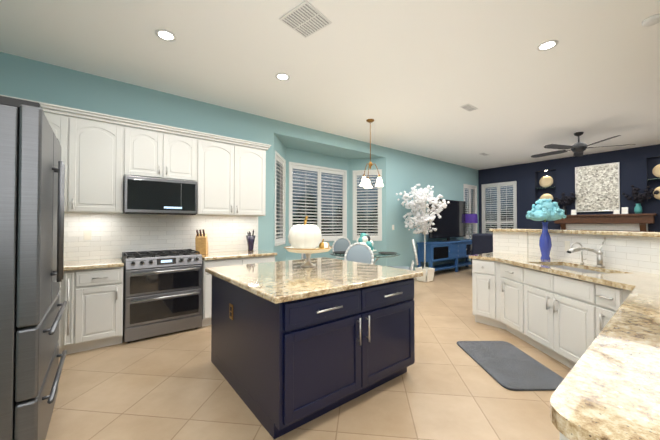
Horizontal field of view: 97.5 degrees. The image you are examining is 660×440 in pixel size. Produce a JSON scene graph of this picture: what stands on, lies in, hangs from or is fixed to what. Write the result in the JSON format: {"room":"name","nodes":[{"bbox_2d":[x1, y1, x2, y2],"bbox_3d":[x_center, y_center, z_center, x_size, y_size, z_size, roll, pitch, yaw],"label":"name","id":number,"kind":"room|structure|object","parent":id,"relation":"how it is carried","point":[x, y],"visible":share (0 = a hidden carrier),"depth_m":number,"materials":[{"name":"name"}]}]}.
{"room":"kitchen","nodes":[
{"label":"kitchen","id":0,"kind":"room"},
{"bbox_2d":[0,52,478,270],"bbox_3d":[0.110,-0.150,6.471,12.000,3.100,1.080,1,-1,-38],"label":"wall","id":1,"kind":"structure","parent":0,"point":[38,81],"depth_m":5.00,"materials":[{"name":"teal paint"}]},
{"bbox_2d":[42,107,76,212],"bbox_3d":[-3.039,-0.611,3.079,0.525,1.055,0.349,1,-1,-38],"label":"upper cabinet","id":2,"kind":"object","parent":1,"relation":"attached to","point":[63,124],"depth_m":3.07,"materials":[{"name":"white wood"}]},
{"bbox_2d":[77,111,132,213],"bbox_3d":[-2.694,-0.607,3.352,0.605,1.055,0.349,1,-1,-38],"label":"upper cabinet","id":3,"kind":"object","parent":1,"relation":"attached to","point":[102,155],"depth_m":3.25,"materials":[{"name":"white wood"}]},
{"bbox_2d":[64,213,257,260],"bbox_3d":[-2.267,0.200,3.897,2.765,0.544,0.012,1,-1,-38],"label":"tile backsplash","id":4,"kind":"structure","parent":1,"relation":"attached to","point":[114,235],"depth_m":3.79,"materials":[{"name":"white tile"}]},
{"bbox_2d":[84,230,91,239],"bbox_3d":[-2.859,0.179,3.417,0.070,0.115,0.007,1,-1,-38],"label":"outlet","id":5,"kind":"object","parent":4,"relation":"attached to","point":[87,234],"depth_m":3.41,"materials":[{"name":"white plastic"}]},
{"bbox_2d":[133,123,196,181],"bbox_3d":[-2.193,-0.821,3.750,0.800,0.615,0.349,1,-1,-38],"label":"upper cabinet","id":6,"kind":"object","parent":1,"relation":"attached to","point":[158,152],"depth_m":3.62,"materials":[{"name":"white wood"}]},
{"bbox_2d":[122,175,196,214],"bbox_3d":[-2.170,-0.287,3.712,0.788,0.440,0.426,1,-1,-38],"label":"microwave","id":7,"kind":"object","parent":6,"relation":"attached to","point":[148,195],"visible":0.96,"depth_m":3.52,"materials":[{"name":"black metal"}]},
{"bbox_2d":[196,135,268,215],"bbox_3d":[-1.512,-0.594,4.284,1.065,1.055,0.349,1,-1,-38],"label":"upper cabinet","id":8,"kind":"object","parent":1,"relation":"attached to","point":[231,175],"depth_m":4.13,"materials":[{"name":"white wood"}]},
{"bbox_2d":[275,151,381,245],"bbox_3d":[-0.093,-0.359,6.176,2.913,1.666,0.729,1,-1,-38],"label":"window shutters","id":9,"kind":"object","parent":1,"relation":"attached to","point":[318,196],"visible":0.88,"depth_m":6.58,"materials":[{"name":"white wood"}]},
{"bbox_2d":[463,184,476,238],"bbox_3d":[4.452,-0.264,9.268,0.876,1.706,0.128,1,-1,-38],"label":"living room window","id":10,"kind":"structure","parent":1,"relation":"in","point":[470,195],"depth_m":9.27,"materials":[{"name":"white"}]},
{"bbox_2d":[45,265,570,439],"bbox_3d":[2.683,1.405,3.269,12.300,0.100,9.700,1,-1,-38],"label":"floor","id":11,"kind":"structure","parent":0,"point":[177,386],"depth_m":2.20,"materials":[{"name":"tile"}]},
{"bbox_2d":[0,95,66,439],"bbox_3d":[-2.072,0.367,1.557,0.934,1.925,0.920,1,-1,-38],"label":"refrigerator","id":12,"kind":"object","parent":11,"relation":"on","point":[32,177],"visible":1,"depth_m":1.43,"materials":[{"name":"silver metal"}]},
{"bbox_2d":[58,270,73,354],"bbox_3d":[-2.947,0.925,2.942,0.526,0.850,0.622,1,-1,-38],"label":"base cabinet","id":13,"kind":"object","parent":11,"relation":"on","point":[66,293],"depth_m":2.84,"materials":[{"name":"white wood"}]},
{"bbox_2d":[74,266,122,352],"bbox_3d":[-2.603,0.929,3.214,0.473,0.850,0.622,1,-1,-38],"label":"base cabinet","id":14,"kind":"object","parent":11,"relation":"on","point":[90,292],"depth_m":3.00,"materials":[{"name":"white wood"}]},
{"bbox_2d":[63,258,123,269],"bbox_3d":[-2.778,0.481,3.069,0.940,0.039,0.643,1,-1,-38],"label":"countertop","id":15,"kind":"structure","parent":14,"relation":"on","point":[92,264],"depth_m":3.05,"materials":[{"name":"beige stone"}]},
{"bbox_2d":[122,249,201,342],"bbox_3d":[-2.077,0.879,3.594,0.796,0.960,0.679,1,-1,-38],"label":"range","id":16,"kind":"object","parent":11,"relation":"on","point":[162,292],"visible":1,"depth_m":3.36,"materials":[{"name":"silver metal"}]},
{"bbox_2d":[202,254,276,325],"bbox_3d":[-1.379,0.943,4.180,0.998,0.850,0.622,1,-1,-38],"label":"base cabinet","id":17,"kind":"object","parent":11,"relation":"on","point":[206,277],"depth_m":3.69,"materials":[{"name":"white wood"}]},
{"bbox_2d":[202,250,273,261],"bbox_3d":[-1.367,0.497,4.182,1.015,0.039,0.643,1,-1,-38],"label":"countertop","id":18,"kind":"structure","parent":17,"relation":"on","point":[214,257],"depth_m":4.02,"materials":[{"name":"beige stone"}]},
{"bbox_2d":[195,229,207,254],"bbox_3d":[-1.780,0.302,4.019,0.135,0.344,0.244,0,-1,-13],"label":"knife block","id":19,"kind":"object","parent":18,"relation":"on","point":[201,243],"visible":0.98,"depth_m":3.96,"materials":[{"name":"brown wood"}]},
{"bbox_2d":[246,230,255,250],"bbox_3d":[-1.232,0.317,4.501,0.150,0.328,0.150,1,-1,-38],"label":"vase","id":20,"kind":"object","parent":18,"relation":"on","point":[250,238],"visible":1,"depth_m":4.46,"materials":[{"name":"purple glass"}]},
{"bbox_2d":[211,277,414,438],"bbox_3d":[-0.190,0.920,2.616,1.309,0.850,1.418,1,-1,-38],"label":"kitchen island","id":21,"kind":"object","parent":11,"relation":"on","point":[294,344],"depth_m":2.00,"materials":[{"name":"blue wood"}]},
{"bbox_2d":[205,257,422,304],"bbox_3d":[-0.189,0.475,2.657,1.445,0.039,1.435,1,-1,-38],"label":"island countertop","id":22,"kind":"structure","parent":21,"relation":"on","point":[274,282],"depth_m":2.31,"materials":[{"name":"beige stone"}]},
{"bbox_2d":[284,246,332,266],"bbox_3d":[-0.214,0.362,2.871,0.480,0.192,0.480,1,-1,-38],"label":"cake stand","id":23,"kind":"object","parent":22,"relation":"on","point":[308,253],"visible":0.81,"depth_m":2.73,"materials":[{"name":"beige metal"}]},
{"bbox_2d":[288,216,329,248],"bbox_3d":[-0.216,0.125,2.873,0.405,0.332,0.323,1,-1,-38],"label":"pumpkin","id":24,"kind":"object","parent":23,"relation":"on","point":[305,235],"visible":0.96,"depth_m":2.73,"materials":[{"name":"white"}]},
{"bbox_2d":[332,237,350,258],"bbox_3d":[0.320,0.871,5.897,0.466,1.043,0.571,0,-1,-19],"label":"dining chair","id":25,"kind":"object","parent":11,"relation":"on","point":[341,243],"visible":0.46,"depth_m":6.08,"materials":[{"name":"white fabric"}]},
{"bbox_2d":[344,242,373,263],"bbox_3d":[0.477,0.849,4.386,0.466,1.044,0.567,0,-1,15],"label":"dining chair","id":26,"kind":"object","parent":11,"relation":"on","point":[360,252],"visible":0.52,"depth_m":4.16,"materials":[{"name":"white fabric"}]},
{"bbox_2d":[330,251,399,263],"bbox_3d":[0.597,0.980,5.031,1.210,0.800,1.210,1,-1,-38],"label":"glass dining table","id":27,"kind":"object","parent":11,"relation":"on","point":[376,254],"visible":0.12,"depth_m":4.84,"materials":[{"name":"teal"}]},
{"bbox_2d":[333,251,395,253],"bbox_3d":[0.597,0.571,5.037,0.895,0.016,0.895,1,-1,-38],"label":"charger","id":28,"kind":"object","parent":27,"relation":"on","point":[341,252],"visible":0.35,"depth_m":5.08,"materials":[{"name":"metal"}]},
{"bbox_2d":[357,233,376,251],"bbox_3d":[0.597,0.400,5.039,0.430,0.357,0.430,1,-1,-38],"label":"centerpiece","id":29,"kind":"object","parent":27,"relation":"on","point":[364,238],"visible":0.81,"depth_m":4.96,"materials":[{"name":"white ceramic"}]},
{"bbox_2d":[387,239,417,269],"bbox_3d":[1.271,0.860,5.139,0.567,1.043,0.466,0,-1,13],"label":"dining chair","id":30,"kind":"object","parent":11,"relation":"on","point":[415,257],"visible":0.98,"depth_m":5.00,"materials":[{"name":"white"}]},
{"bbox_2d":[415,267,434,281],"bbox_3d":[2.178,1.254,6.656,0.348,0.299,0.348,1,-1,-38],"label":"planter","id":31,"kind":"object","parent":11,"relation":"on","point":[428,274],"visible":0.9,"depth_m":6.55,"materials":[{"name":"white ceramic"}]},
{"bbox_2d":[396,184,449,268],"bbox_3d":[2.188,0.129,6.679,1.188,2.026,1.066,1,-1,-38],"label":"blossom tree","id":32,"kind":"object","parent":31,"relation":"in","point":[420,197],"visible":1,"depth_m":6.55,"materials":[{"name":"white plant"}]},
{"bbox_2d":[417,239,471,271],"bbox_3d":[3.361,1.003,8.025,2.590,0.840,0.424,1,-1,-38],"label":"console","id":33,"kind":"object","parent":11,"relation":"on","point":[436,251],"visible":0.81,"depth_m":7.56,"materials":[{"name":"blue painted wood"}]},
{"bbox_2d":[428,199,465,241],"bbox_3d":[3.275,0.012,8.012,1.840,1.139,0.240,1,-1,-38],"label":"flat-screen tv","id":34,"kind":"object","parent":33,"relation":"on","point":[450,222],"visible":0.85,"depth_m":8.03,"materials":[{"name":"black plastic"}]},
{"bbox_2d":[465,214,477,239],"bbox_3d":[4.210,0.206,8.696,0.420,0.770,0.420,1,-1,-38],"label":"light","id":35,"kind":"object","parent":33,"relation":"on","point":[471,218],"visible":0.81,"depth_m":8.55,"materials":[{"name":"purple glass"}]},
{"bbox_2d":[471,233,492,263],"bbox_3d":[4.099,0.872,7.235,1.000,1.080,0.897,0,-1,30],"label":"armchair","id":36,"kind":"object","parent":11,"relation":"on","point":[482,243],"visible":0.19,"depth_m":6.99,"materials":[{"name":"blue fabric"}]},
{"bbox_2d":[457,341,563,390],"bbox_3d":[1.670,1.338,2.739,0.580,0.016,0.940,0,-1,0],"label":"kitchen rug","id":37,"kind":"object","parent":11,"relation":"on","point":[507,365],"visible":0.83,"depth_m":2.63,"materials":[{"name":"grey fabric"}]},
{"bbox_2d":[472,261,631,368],"bbox_3d":[2.404,0.922,2.788,1.438,0.850,1.609,1,-1,-38],"label":"base cabinet","id":38,"kind":"object","parent":11,"relation":"on","point":[564,320],"depth_m":2.82,"materials":[{"name":"white wood"}]},
{"bbox_2d":[472,259,491,262],"bbox_3d":[2.265,0.938,3.871,0.772,0.850,0.428,1,-1,-38],"label":"base cabinet","id":39,"kind":"object","parent":38,"relation":"attached to","point":[473,260],"depth_m":3.76,"materials":[{"name":"white wood"}]},
{"bbox_2d":[469,252,659,439],"bbox_3d":[1.644,0.469,2.239,3.816,0.039,2.290,1,-1,-38],"label":"countertop","id":40,"kind":"structure","parent":38,"relation":"on","point":[608,388],"depth_m":0.83,"materials":[{"name":"stone"}]},
{"bbox_2d":[539,222,551,259],"bbox_3d":[2.557,0.246,3.439,0.124,0.440,0.124,1,-1,-38],"label":"vase","id":41,"kind":"object","parent":40,"relation":"on","point":[545,244],"visible":1,"depth_m":3.40,"materials":[{"name":"blue"}]},
{"bbox_2d":[526,198,565,221],"bbox_3d":[2.558,-0.098,3.445,0.403,0.310,0.404,1,-1,-38],"label":"hydrangea flowers","id":42,"kind":"object","parent":41,"relation":"in","point":[545,209],"visible":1,"depth_m":3.36,"materials":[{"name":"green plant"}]},
{"bbox_2d":[550,266,602,272],"bbox_3d":[2.374,0.601,2.828,0.422,0.204,0.762,0,-1,0],"label":"sink basin","id":43,"kind":"object","parent":40,"relation":"in","point":[575,269],"visible":0.02,"depth_m":3.03,"materials":[{"name":"silver metal"}]},
{"bbox_2d":[567,237,605,266],"bbox_3d":[2.539,0.314,2.876,0.396,0.288,0.272,1,-1,-38],"label":"faucet","id":44,"kind":"object","parent":40,"relation":"on","point":[599,252],"visible":1,"depth_m":2.83,"materials":[{"name":"silver metal"}]},
{"bbox_2d":[560,432,569,439],"bbox_3d":[1.544,0.898,1.088,2.180,0.850,0.575,1,-1,-38],"label":"base cabinet","id":45,"kind":"object","parent":11,"relation":"on","point":[562,437],"depth_m":0.64,"materials":[{"name":"white wood"}]},
{"bbox_2d":[489,228,659,274],"bbox_3d":[2.735,0.735,3.323,0.705,1.241,2.486,0,-1,0],"label":"wall","id":46,"kind":"structure","parent":11,"relation":"on","point":[639,251],"depth_m":2.99,"materials":[{"name":"white tile"}]},
{"bbox_2d":[566,224,647,230],"bbox_3d":[6.594,0.749,7.079,0.449,1.320,1.680,1,-1,-38],"label":"fireplace surround","id":47,"kind":"object","parent":11,"relation":"on","point":[630,227],"visible":0.02,"depth_m":7.07,"materials":[{"name":"wood"}]},
{"bbox_2d":[554,213,656,230],"bbox_3d":[6.653,0.062,7.136,0.299,0.395,1.860,1,-1,-38],"label":"mantel shelf","id":48,"kind":"object","parent":47,"relation":"on","point":[619,218],"visible":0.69,"depth_m":6.91,"materials":[{"name":"brown wood"}]},
{"bbox_2d":[551,192,575,214],"bbox_3d":[6.181,-0.429,7.680,0.305,0.601,0.531,1,-1,-38],"label":"vase","id":49,"kind":"object","parent":48,"relation":"on","point":[566,200],"visible":0.85,"depth_m":7.64,"materials":[{"name":"black plant"}]},
{"bbox_2d":[571,210,576,214],"bbox_3d":[6.369,-0.199,7.565,0.034,0.140,0.110,1,-1,-38],"label":"framed picture","id":50,"kind":"object","parent":48,"relation":"on","point":[573,212],"depth_m":7.55,"materials":[{"name":"paper"}]},
{"bbox_2d":[622,207,627,213],"bbox_3d":[6.952,-0.220,6.828,0.037,0.160,0.110,1,-1,-38],"label":"framed picture","id":51,"kind":"object","parent":48,"relation":"on","point":[624,210],"depth_m":6.82,"materials":[{"name":"paper"}]},
{"bbox_2d":[622,185,659,213],"bbox_3d":[7.038,-0.481,6.575,0.311,0.673,0.598,1,-1,-38],"label":"vase","id":52,"kind":"object","parent":48,"relation":"on","point":[638,197],"visible":0.96,"depth_m":6.58,"materials":[{"name":"teal"}]},
{"bbox_2d":[0,0,659,169],"bbox_3d":[2.683,-1.805,3.315,12.300,0.120,9.700,1,-1,-38],"label":"ceiling","id":53,"kind":"structure","parent":0,"point":[410,76],"depth_m":3.21,"materials":[{"name":"white paint"}]},
{"bbox_2d":[155,29,175,41],"bbox_3d":[-1.556,-1.750,2.746,0.175,0.006,0.175,1,-1,-44],"label":"recessed light","id":54,"kind":"object","parent":53,"relation":"in","point":[164,34],"depth_m":2.74,"materials":[{"name":"white glass"}]},
{"bbox_2d":[275,73,289,80],"bbox_3d":[-0.575,-1.739,3.520,0.175,0.006,0.175,1,-1,-44],"label":"recessed light","id":55,"kind":"object","parent":53,"relation":"in","point":[280,76],"depth_m":3.51,"materials":[{"name":"white glass"}]},
{"bbox_2d":[279,0,331,37],"bbox_3d":[-0.211,-1.739,2.503,0.381,0.034,0.389,1,-1,-38],"label":"ceiling vent","id":56,"kind":"object","parent":53,"relation":"in","point":[305,19],"depth_m":2.52,"materials":[{"name":"white metal"}]},
{"bbox_2d":[360,119,383,187],"bbox_3d":[0.665,-1.148,4.962,0.388,1.145,0.424,1,-1,-38],"label":"pendant chandelier","id":57,"kind":"object","parent":53,"relation":"hanging from","point":[365,183],"visible":1,"depth_m":4.95,"materials":[{"name":"white glass"}]},
{"bbox_2d":[537,40,557,50],"bbox_3d":[2.179,-1.748,2.904,0.175,0.006,0.175,0,-1,28],"label":"recessed light","id":58,"kind":"object","parent":53,"relation":"in","point":[550,44],"depth_m":2.90,"materials":[{"name":"white glass"}]},
{"bbox_2d":[531,132,634,157],"bbox_3d":[4.875,-1.515,5.742,1.591,0.389,1.570,1,-1,-38],"label":"ceiling fan","id":59,"kind":"object","parent":53,"relation":"hanging from","point":[578,148],"visible":1,"depth_m":5.62,"materials":[{"name":"black plastic"}]},
{"bbox_2d":[642,14,659,26],"bbox_3d":[2.780,-1.739,2.508,0.183,0.034,0.104,1,-1,-38],"label":"smoke detector","id":60,"kind":"object","parent":53,"relation":"in","point":[652,20],"depth_m":2.51,"materials":[{"name":"white plastic"}]},
{"bbox_2d":[478,144,659,232],"bbox_3d":[7.552,-0.149,6.485,0.300,3.100,8.480,1,-1,-38],"label":"wall","id":61,"kind":"structure","parent":0,"point":[638,165],"depth_m":7.72,"materials":[{"name":"blue paint"}]},
{"bbox_2d":[481,181,516,233],"bbox_3d":[5.360,0.074,9.147,0.200,2.486,1.016,1,-1,-38],"label":"living room window","id":62,"kind":"structure","parent":61,"relation":"in","point":[499,205],"depth_m":9.13,"materials":[{"name":"white wood"}]},
{"bbox_2d":[535,176,555,188],"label":"plate","id":63,"kind":"object","parent":61,"relation":"in","point":[546,181],"depth_m":8.21,"materials":[{"name":"beige ceramic"}]},
{"bbox_2d":[540,194,552,199],"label":"plate","id":64,"kind":"object","parent":61,"relation":"in","point":[545,196],"depth_m":8.21,"materials":[{"name":"beige ceramic"}]},
{"bbox_2d":[575,162,619,211],"bbox_3d":[6.706,-0.798,7.285,0.043,1.180,0.830,1,-1,-38],"label":"art","id":65,"kind":"object","parent":61,"relation":"attached to","point":[597,188],"visible":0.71,"depth_m":7.25,"materials":[{"name":"silver metal"}]},
{"bbox_2d":[647,164,659,180],"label":"plate","id":66,"kind":"object","parent":61,"relation":"in","point":[656,170],"depth_m":6.57,"materials":[{"name":"beige ceramic"}]},
{"bbox_2d":[653,186,659,199],"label":"plate","id":67,"kind":"object","parent":61,"relation":"in","point":[657,196],"depth_m":6.56,"materials":[{"name":"beige ceramic"}]}
]}

